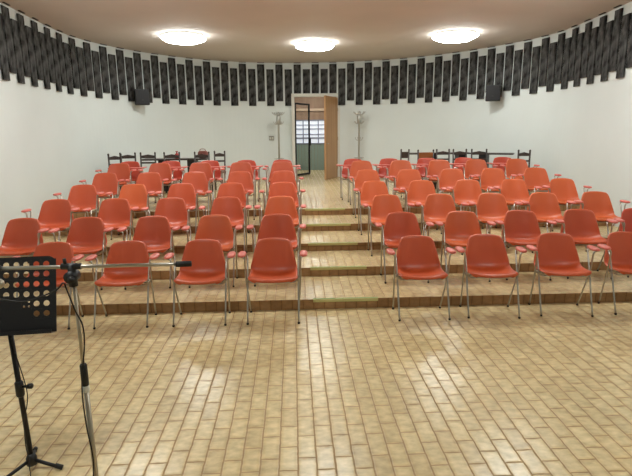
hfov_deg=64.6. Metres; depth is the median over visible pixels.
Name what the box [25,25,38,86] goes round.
slat
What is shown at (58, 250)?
shell chair
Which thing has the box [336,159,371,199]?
shell chair
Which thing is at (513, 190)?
shell chair
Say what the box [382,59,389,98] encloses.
slat
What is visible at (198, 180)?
shell chair
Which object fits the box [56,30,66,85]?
slat
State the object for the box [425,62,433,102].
slat
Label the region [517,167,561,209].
shell chair
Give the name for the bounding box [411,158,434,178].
shell chair
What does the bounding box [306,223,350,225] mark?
strip
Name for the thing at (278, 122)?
coat stand
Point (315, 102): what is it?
wall
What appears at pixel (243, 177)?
shell chair
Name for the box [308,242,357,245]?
strip
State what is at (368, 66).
slat
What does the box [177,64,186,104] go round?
slat
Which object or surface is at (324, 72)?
slat
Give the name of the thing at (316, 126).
window
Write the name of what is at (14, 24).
slat
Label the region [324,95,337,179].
door
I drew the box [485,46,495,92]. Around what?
slat
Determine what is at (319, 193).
step
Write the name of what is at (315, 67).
slat
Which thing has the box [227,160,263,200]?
shell chair
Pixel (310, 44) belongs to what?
ceiling light
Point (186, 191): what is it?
shell chair
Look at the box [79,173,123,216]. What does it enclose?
shell chair
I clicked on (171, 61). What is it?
slat
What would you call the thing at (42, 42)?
slat
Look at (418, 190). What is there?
shell chair
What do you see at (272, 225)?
shell chair
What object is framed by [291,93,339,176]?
door frame
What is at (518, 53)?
slat
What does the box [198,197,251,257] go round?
shell chair
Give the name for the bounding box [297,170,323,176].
floor
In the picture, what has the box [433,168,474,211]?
shell chair
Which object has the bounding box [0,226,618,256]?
step
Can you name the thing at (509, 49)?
slat
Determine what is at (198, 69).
slat
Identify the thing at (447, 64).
slat
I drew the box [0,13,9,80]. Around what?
slat
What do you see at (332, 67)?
slat
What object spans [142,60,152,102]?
slat
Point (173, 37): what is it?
ceiling light
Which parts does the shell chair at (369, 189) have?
leg, leg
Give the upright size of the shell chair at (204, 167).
0.806 m
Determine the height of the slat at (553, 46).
0.998 m
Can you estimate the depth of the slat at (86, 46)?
10.96 m
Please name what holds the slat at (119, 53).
attached to the wall at (52, 140)
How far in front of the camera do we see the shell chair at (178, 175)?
10.37 m
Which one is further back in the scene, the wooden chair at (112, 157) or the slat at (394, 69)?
the slat at (394, 69)
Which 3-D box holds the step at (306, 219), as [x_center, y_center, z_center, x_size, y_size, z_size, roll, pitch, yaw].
[-0.009,-0.951,11.879,10.204,0.114,7.469,-1,12,-2]
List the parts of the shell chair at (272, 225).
leg, leg, leg, leg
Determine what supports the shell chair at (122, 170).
on the step at (319, 193)
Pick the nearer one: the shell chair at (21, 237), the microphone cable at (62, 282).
the microphone cable at (62, 282)
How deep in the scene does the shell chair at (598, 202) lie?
7.46 m
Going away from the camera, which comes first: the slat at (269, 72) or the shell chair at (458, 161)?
the shell chair at (458, 161)
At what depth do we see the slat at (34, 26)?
8.85 m
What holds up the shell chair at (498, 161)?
on the step at (319, 193)
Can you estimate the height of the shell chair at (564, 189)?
0.806 m
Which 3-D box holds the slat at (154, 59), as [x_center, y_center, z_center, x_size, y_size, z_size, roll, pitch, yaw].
[-4.128,-4.179,12.895,0.073,1.091,0.212,8,15,34]
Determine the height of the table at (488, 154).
0.840 m
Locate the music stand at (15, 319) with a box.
[0,256,63,475]
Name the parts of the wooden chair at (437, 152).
rail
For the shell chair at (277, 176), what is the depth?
9.00 m
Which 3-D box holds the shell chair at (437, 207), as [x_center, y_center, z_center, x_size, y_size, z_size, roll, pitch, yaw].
[1.808,-0.210,7.233,0.736,0.806,0.541,0,12,3]
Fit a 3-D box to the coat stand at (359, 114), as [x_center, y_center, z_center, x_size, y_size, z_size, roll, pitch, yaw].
[1.265,-2.739,14.725,0.368,1.939,0.358,-1,12,-2]
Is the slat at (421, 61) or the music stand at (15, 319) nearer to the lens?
the music stand at (15, 319)
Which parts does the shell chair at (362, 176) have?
leg, leg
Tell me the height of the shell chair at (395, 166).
0.806 m
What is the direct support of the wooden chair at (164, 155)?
on the step at (319, 193)
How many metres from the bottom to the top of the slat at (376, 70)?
1.045 m
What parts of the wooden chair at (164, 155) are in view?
rail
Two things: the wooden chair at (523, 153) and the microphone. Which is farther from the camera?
the wooden chair at (523, 153)
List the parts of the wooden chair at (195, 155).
rail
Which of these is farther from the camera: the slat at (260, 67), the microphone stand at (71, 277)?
the slat at (260, 67)
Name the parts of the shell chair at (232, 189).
leg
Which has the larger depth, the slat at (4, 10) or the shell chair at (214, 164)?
the shell chair at (214, 164)
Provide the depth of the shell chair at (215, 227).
6.36 m
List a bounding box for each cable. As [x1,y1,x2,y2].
[0,282,93,475]
[10,338,30,475]
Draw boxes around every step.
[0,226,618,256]
[0,246,609,282]
[3,270,631,315]
[42,211,613,235]
[73,177,579,218]
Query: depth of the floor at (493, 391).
3.79 m
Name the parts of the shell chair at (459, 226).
leg, leg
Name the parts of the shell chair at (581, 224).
leg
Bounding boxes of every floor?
[0,301,631,475]
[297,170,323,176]
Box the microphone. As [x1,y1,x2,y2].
[0,279,4,288]
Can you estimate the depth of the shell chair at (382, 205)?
7.33 m
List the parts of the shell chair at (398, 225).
leg, leg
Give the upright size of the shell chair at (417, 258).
0.806 m
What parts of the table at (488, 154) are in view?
leg panel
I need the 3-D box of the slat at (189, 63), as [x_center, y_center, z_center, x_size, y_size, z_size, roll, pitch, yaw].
[-3.447,-4.358,13.706,0.073,1.093,0.212,11,17,43]
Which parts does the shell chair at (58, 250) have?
leg, leg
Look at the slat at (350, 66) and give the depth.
14.69 m
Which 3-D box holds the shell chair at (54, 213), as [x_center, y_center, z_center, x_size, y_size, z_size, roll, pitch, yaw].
[-3.680,-0.110,7.003,0.736,0.806,0.541,-2,12,-5]
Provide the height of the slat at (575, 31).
1.033 m
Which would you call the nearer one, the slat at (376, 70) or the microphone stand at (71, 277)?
the microphone stand at (71, 277)
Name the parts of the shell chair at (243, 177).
leg, leg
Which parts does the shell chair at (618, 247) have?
leg, leg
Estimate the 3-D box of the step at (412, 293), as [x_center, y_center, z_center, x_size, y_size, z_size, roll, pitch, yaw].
[0.056,-0.329,10.609,10.203,0.114,10.217,-1,12,-2]
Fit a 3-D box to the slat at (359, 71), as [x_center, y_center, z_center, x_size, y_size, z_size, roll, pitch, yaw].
[1.273,-4.447,14.678,0.212,1.045,0.040,3,13,16]
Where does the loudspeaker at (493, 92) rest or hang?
attached to the wall at (52, 140)
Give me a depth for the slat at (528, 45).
11.39 m
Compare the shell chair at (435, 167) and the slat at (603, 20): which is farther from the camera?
the shell chair at (435, 167)
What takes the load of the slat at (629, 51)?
attached to the wall at (52, 140)
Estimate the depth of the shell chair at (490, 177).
9.17 m
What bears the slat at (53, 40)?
attached to the wall at (52, 140)
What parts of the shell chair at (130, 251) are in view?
leg, leg, leg, leg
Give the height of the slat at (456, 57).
1.093 m
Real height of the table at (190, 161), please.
0.770 m
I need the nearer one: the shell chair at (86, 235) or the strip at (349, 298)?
the strip at (349, 298)
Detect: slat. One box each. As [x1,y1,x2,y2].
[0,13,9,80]
[1,2,16,73]
[10,18,24,83]
[16,10,30,76]
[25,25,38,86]
[30,17,43,79]
[38,32,50,88]
[44,24,55,82]
[51,37,61,91]
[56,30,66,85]
[63,42,73,93]
[68,35,79,88]
[76,47,87,95]
[83,40,94,90]
[91,50,102,97]
[99,44,109,92]
[108,54,118,99]
[116,47,126,94]
[125,57,134,101]
[133,50,142,88]
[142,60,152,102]
[150,53,160,97]
[160,62,169,103]
[168,55,177,98]
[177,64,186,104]
[185,58,194,99]
[194,66,203,104]
[203,59,211,99]
[212,67,220,105]
[221,61,229,100]
[230,68,238,105]
[239,62,246,100]
[248,69,255,105]
[257,62,264,100]
[266,69,273,105]
[275,65,282,100]
[284,69,291,105]
[294,64,300,93]
[303,69,309,92]
[312,62,318,92]
[320,69,327,92]
[329,62,336,92]
[338,68,344,104]
[347,61,353,99]
[356,68,362,104]
[364,60,371,99]
[373,67,380,104]
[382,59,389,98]
[390,66,398,103]
[399,58,406,98]
[408,64,415,102]
[416,56,424,97]
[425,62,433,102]
[434,54,442,96]
[442,60,450,101]
[451,52,459,95]
[459,58,468,100]
[468,49,477,94]
[476,55,485,98]
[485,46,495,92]
[495,53,504,96]
[503,43,513,90]
[512,49,522,95]
[521,39,531,88]
[529,46,540,93]
[538,35,549,86]
[546,42,557,91]
[554,30,564,83]
[561,37,571,88]
[568,25,578,80]
[573,32,584,86]
[580,19,591,77]
[586,26,598,83]
[594,12,606,74]
[600,20,613,81]
[608,5,622,71]
[616,13,631,78]
[625,15,631,67]
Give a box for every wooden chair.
[107,153,121,186]
[119,152,135,189]
[140,152,155,168]
[163,152,181,192]
[194,151,210,193]
[211,151,225,191]
[400,149,409,160]
[417,149,436,182]
[435,149,449,188]
[452,149,466,178]
[471,149,487,163]
[517,150,530,193]
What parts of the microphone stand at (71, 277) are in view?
knob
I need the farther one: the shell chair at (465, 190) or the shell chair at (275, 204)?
the shell chair at (465, 190)
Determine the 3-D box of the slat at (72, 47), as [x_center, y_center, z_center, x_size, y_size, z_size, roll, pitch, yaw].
[-5.051,-3.673,10.460,0.073,1.047,0.212,0,12,3]
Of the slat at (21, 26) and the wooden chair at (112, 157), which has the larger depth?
the wooden chair at (112, 157)
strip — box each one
[305,208,344,210]
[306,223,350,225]
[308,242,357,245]
[310,266,366,269]
[313,297,377,301]
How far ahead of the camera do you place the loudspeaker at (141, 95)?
12.26 m
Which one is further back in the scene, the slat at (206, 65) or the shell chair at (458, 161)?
the slat at (206, 65)
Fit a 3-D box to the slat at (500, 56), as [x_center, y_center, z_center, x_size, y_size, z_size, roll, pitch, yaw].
[4.443,-3.940,12.122,0.040,1.024,0.212,-8,14,-30]
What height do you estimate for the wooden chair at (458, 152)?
0.945 m
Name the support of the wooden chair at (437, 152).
on the step at (319, 193)
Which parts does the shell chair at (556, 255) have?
leg, leg, leg, leg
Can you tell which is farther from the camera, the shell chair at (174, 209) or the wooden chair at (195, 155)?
the wooden chair at (195, 155)
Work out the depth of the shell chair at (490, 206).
7.40 m
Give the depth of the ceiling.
9.33 m
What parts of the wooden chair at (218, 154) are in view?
rail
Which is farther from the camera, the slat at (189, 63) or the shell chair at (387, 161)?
the slat at (189, 63)
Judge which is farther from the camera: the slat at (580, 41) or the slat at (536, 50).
the slat at (536, 50)
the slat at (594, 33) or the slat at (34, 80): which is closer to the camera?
the slat at (34, 80)
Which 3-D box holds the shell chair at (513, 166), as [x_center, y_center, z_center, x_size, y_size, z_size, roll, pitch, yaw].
[3.995,-1.143,9.860,0.736,0.806,0.541,0,12,4]
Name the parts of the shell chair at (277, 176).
leg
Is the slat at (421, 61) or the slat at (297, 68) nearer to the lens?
the slat at (421, 61)
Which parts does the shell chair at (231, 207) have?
leg, leg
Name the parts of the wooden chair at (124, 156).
rail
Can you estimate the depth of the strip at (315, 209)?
9.09 m
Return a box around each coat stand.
[272,112,284,159]
[353,111,364,158]
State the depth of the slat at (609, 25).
8.64 m
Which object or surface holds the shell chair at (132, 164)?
on the step at (319, 193)
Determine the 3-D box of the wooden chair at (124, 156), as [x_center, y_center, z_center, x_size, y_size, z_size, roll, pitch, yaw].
[-4.276,-1.464,11.387,0.380,0.945,0.457,-3,12,-14]
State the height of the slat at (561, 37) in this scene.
1.042 m
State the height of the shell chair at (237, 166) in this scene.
0.806 m
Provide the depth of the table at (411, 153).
12.14 m
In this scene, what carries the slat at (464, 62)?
attached to the wall at (52, 140)
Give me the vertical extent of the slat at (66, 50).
0.995 m
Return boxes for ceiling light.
[160,31,205,44]
[296,39,333,50]
[432,29,478,42]
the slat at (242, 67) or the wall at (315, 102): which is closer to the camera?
the slat at (242, 67)
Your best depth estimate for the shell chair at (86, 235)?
6.28 m
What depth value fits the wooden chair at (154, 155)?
11.54 m
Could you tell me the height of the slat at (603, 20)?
1.028 m
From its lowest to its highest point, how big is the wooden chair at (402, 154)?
0.945 m
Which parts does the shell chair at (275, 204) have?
leg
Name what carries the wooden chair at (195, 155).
on the step at (319, 193)
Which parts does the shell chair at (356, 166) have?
leg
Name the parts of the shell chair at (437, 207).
leg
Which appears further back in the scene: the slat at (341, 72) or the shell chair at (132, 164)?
the slat at (341, 72)
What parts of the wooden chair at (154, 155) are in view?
rail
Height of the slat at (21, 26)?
1.028 m
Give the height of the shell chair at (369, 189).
0.806 m
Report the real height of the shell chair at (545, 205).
0.806 m
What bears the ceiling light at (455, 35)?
attached to the ceiling
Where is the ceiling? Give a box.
[0,0,631,62]
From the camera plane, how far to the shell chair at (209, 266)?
5.43 m
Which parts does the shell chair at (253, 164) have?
leg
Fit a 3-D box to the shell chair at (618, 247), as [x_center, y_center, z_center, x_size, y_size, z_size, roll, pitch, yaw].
[3.486,0.375,5.520,0.736,0.806,0.541,0,12,3]
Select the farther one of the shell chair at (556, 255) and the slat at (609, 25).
the slat at (609, 25)
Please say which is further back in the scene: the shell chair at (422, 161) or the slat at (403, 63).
the slat at (403, 63)
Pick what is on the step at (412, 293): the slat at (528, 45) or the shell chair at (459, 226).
the shell chair at (459, 226)
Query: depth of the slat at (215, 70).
14.24 m
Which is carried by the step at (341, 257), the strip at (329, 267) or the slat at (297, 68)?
the strip at (329, 267)
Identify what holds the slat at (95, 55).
attached to the wall at (52, 140)
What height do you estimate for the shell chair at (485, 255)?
0.806 m
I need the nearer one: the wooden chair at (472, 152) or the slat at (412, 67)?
the wooden chair at (472, 152)
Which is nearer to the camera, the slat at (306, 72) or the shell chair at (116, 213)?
the shell chair at (116, 213)
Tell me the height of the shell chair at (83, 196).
0.806 m
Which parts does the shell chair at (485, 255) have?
leg, leg, leg, leg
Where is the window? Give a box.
[310,120,323,143]
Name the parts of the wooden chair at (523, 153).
rail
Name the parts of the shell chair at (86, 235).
leg, leg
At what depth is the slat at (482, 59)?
12.54 m
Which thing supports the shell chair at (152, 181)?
on the step at (306, 219)
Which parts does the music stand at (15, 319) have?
leg, knob, leg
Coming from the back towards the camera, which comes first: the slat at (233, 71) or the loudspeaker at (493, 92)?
the slat at (233, 71)
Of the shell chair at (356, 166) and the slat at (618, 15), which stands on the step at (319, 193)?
the shell chair at (356, 166)
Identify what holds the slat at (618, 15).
attached to the wall at (52, 140)
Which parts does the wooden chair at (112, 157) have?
rail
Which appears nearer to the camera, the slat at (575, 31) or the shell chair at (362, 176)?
the shell chair at (362, 176)
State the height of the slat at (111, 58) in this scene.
1.021 m
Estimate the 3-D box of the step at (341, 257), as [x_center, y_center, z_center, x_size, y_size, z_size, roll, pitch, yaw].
[0.035,-0.536,11.032,10.203,0.114,9.301,-1,12,-2]
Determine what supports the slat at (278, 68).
attached to the wall at (52, 140)
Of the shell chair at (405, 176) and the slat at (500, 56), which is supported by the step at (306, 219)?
the shell chair at (405, 176)
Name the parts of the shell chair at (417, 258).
leg, leg, leg, leg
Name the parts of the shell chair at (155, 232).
leg, leg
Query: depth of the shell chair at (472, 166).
9.97 m
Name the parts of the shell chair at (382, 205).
leg, leg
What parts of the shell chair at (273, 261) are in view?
leg, leg, leg, leg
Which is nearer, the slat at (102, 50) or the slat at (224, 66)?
the slat at (102, 50)
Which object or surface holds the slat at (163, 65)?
attached to the wall at (52, 140)
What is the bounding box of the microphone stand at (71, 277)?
[0,258,191,475]
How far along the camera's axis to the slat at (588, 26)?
9.36 m
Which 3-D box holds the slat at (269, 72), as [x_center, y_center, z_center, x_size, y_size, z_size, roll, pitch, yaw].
[-1.356,-4.457,14.839,0.212,1.045,0.040,-3,12,-10]
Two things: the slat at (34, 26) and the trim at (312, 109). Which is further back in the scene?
the trim at (312, 109)
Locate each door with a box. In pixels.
[294,103,310,175]
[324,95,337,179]
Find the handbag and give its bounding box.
[198,149,207,154]
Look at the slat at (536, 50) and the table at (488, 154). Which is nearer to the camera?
the slat at (536, 50)
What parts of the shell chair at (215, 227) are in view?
leg, leg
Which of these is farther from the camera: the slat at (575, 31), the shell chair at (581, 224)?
the slat at (575, 31)
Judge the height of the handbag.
0.229 m
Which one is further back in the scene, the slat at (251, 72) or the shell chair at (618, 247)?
the slat at (251, 72)
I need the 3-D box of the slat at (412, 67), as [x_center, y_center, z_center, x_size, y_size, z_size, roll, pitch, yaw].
[2.687,-4.318,14.013,0.212,1.045,0.040,8,15,34]
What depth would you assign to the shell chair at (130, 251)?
5.39 m
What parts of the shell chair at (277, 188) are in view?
leg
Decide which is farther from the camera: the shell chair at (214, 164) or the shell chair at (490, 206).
the shell chair at (214, 164)
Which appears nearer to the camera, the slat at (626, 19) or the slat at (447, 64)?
the slat at (626, 19)
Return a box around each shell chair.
[0,218,49,283]
[13,242,83,329]
[21,199,79,262]
[48,217,113,289]
[53,184,103,240]
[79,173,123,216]
[82,198,138,255]
[85,240,159,328]
[95,163,135,204]
[105,184,154,239]
[113,161,146,196]
[117,216,179,289]
[124,172,168,217]
[137,163,177,185]
[141,197,195,242]
[155,161,187,202]
[155,183,202,235]
[164,239,235,326]
[171,172,213,214]
[179,162,218,200]
[181,215,242,287]
[189,160,226,183]
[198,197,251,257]
[206,182,252,232]
[217,171,259,219]
[220,162,258,205]
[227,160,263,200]
[238,238,307,324]
[246,214,305,286]
[254,196,305,256]
[259,182,305,220]
[262,170,303,217]
[263,161,300,183]
[264,160,299,185]
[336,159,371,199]
[344,160,381,204]
[348,169,389,217]
[353,181,399,234]
[362,194,414,255]
[372,158,404,198]
[375,212,433,283]
[383,160,420,192]
[386,235,455,320]
[390,169,431,208]
[400,180,446,233]
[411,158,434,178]
[416,194,468,254]
[421,160,459,181]
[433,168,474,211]
[435,211,495,281]
[447,179,493,232]
[449,157,478,194]
[455,234,526,318]
[459,159,497,180]
[469,193,522,247]
[475,168,516,209]
[488,157,510,171]
[494,179,541,227]
[495,210,556,280]
[500,159,539,194]
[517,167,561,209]
[521,192,575,252]
[526,233,599,316]
[542,178,591,230]
[554,209,617,278]
[574,191,629,251]
[597,231,631,314]
[613,208,631,277]
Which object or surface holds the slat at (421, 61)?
attached to the wall at (52, 140)
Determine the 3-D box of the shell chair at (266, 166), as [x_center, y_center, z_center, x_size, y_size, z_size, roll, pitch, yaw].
[-0.687,-1.199,10.323,0.738,0.806,0.541,-1,12,-3]
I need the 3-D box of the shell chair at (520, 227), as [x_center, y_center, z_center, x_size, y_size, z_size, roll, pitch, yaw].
[2.660,0.078,6.399,0.736,0.806,0.541,0,12,3]
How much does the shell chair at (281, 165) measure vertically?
0.806 m
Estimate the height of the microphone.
0.088 m
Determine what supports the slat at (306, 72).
attached to the wall at (52, 140)
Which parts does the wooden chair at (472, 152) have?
rail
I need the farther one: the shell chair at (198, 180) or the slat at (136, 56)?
the slat at (136, 56)
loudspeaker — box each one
[134,89,149,104]
[485,85,500,101]
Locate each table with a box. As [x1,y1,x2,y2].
[142,158,207,190]
[410,152,470,187]
[479,153,514,167]
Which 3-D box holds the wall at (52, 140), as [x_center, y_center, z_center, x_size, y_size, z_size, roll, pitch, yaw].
[0.007,-2.340,10.893,10.452,3.930,9.066,-1,12,-2]
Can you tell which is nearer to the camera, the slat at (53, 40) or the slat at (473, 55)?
the slat at (53, 40)
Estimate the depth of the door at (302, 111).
15.74 m
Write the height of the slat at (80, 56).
1.004 m
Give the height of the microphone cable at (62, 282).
1.351 m
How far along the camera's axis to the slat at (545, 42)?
10.90 m
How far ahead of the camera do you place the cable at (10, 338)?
2.86 m
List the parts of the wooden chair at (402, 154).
panel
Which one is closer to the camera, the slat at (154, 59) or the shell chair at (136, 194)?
the shell chair at (136, 194)
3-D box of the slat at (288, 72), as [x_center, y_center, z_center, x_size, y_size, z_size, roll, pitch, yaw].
[-0.821,-4.474,14.896,0.212,1.045,0.040,-1,12,-2]
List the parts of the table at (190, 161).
leg panel, leg panel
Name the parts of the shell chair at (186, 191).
leg, leg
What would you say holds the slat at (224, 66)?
attached to the wall at (52, 140)
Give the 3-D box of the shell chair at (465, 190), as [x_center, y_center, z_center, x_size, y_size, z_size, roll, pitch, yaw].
[2.498,-0.527,8.138,0.736,0.806,0.541,0,12,3]
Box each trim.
[310,108,323,110]
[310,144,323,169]
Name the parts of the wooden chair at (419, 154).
panel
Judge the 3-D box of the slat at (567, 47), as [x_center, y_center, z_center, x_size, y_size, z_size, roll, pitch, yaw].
[5.107,-3.552,10.197,0.040,0.990,0.212,-1,12,-2]
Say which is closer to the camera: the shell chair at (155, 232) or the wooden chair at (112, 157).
the shell chair at (155, 232)
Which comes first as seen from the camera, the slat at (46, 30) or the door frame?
the slat at (46, 30)
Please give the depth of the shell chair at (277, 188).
8.13 m
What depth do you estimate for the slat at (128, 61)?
12.24 m
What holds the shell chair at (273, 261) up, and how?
on the floor at (493, 391)
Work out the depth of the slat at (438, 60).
13.47 m
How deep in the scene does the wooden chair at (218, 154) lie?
11.99 m
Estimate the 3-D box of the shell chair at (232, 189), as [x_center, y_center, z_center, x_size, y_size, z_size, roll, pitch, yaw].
[-1.363,-0.456,7.972,0.736,0.806,0.541,-1,12,-1]
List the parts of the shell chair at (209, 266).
leg, leg, leg, leg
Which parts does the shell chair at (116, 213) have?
leg, leg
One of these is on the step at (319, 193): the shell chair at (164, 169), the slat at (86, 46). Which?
the shell chair at (164, 169)
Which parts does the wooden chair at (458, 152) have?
rail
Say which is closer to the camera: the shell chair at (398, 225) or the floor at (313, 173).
the shell chair at (398, 225)
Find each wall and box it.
[0,1,631,245]
[294,97,323,169]
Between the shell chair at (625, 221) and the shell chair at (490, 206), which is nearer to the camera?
the shell chair at (625, 221)

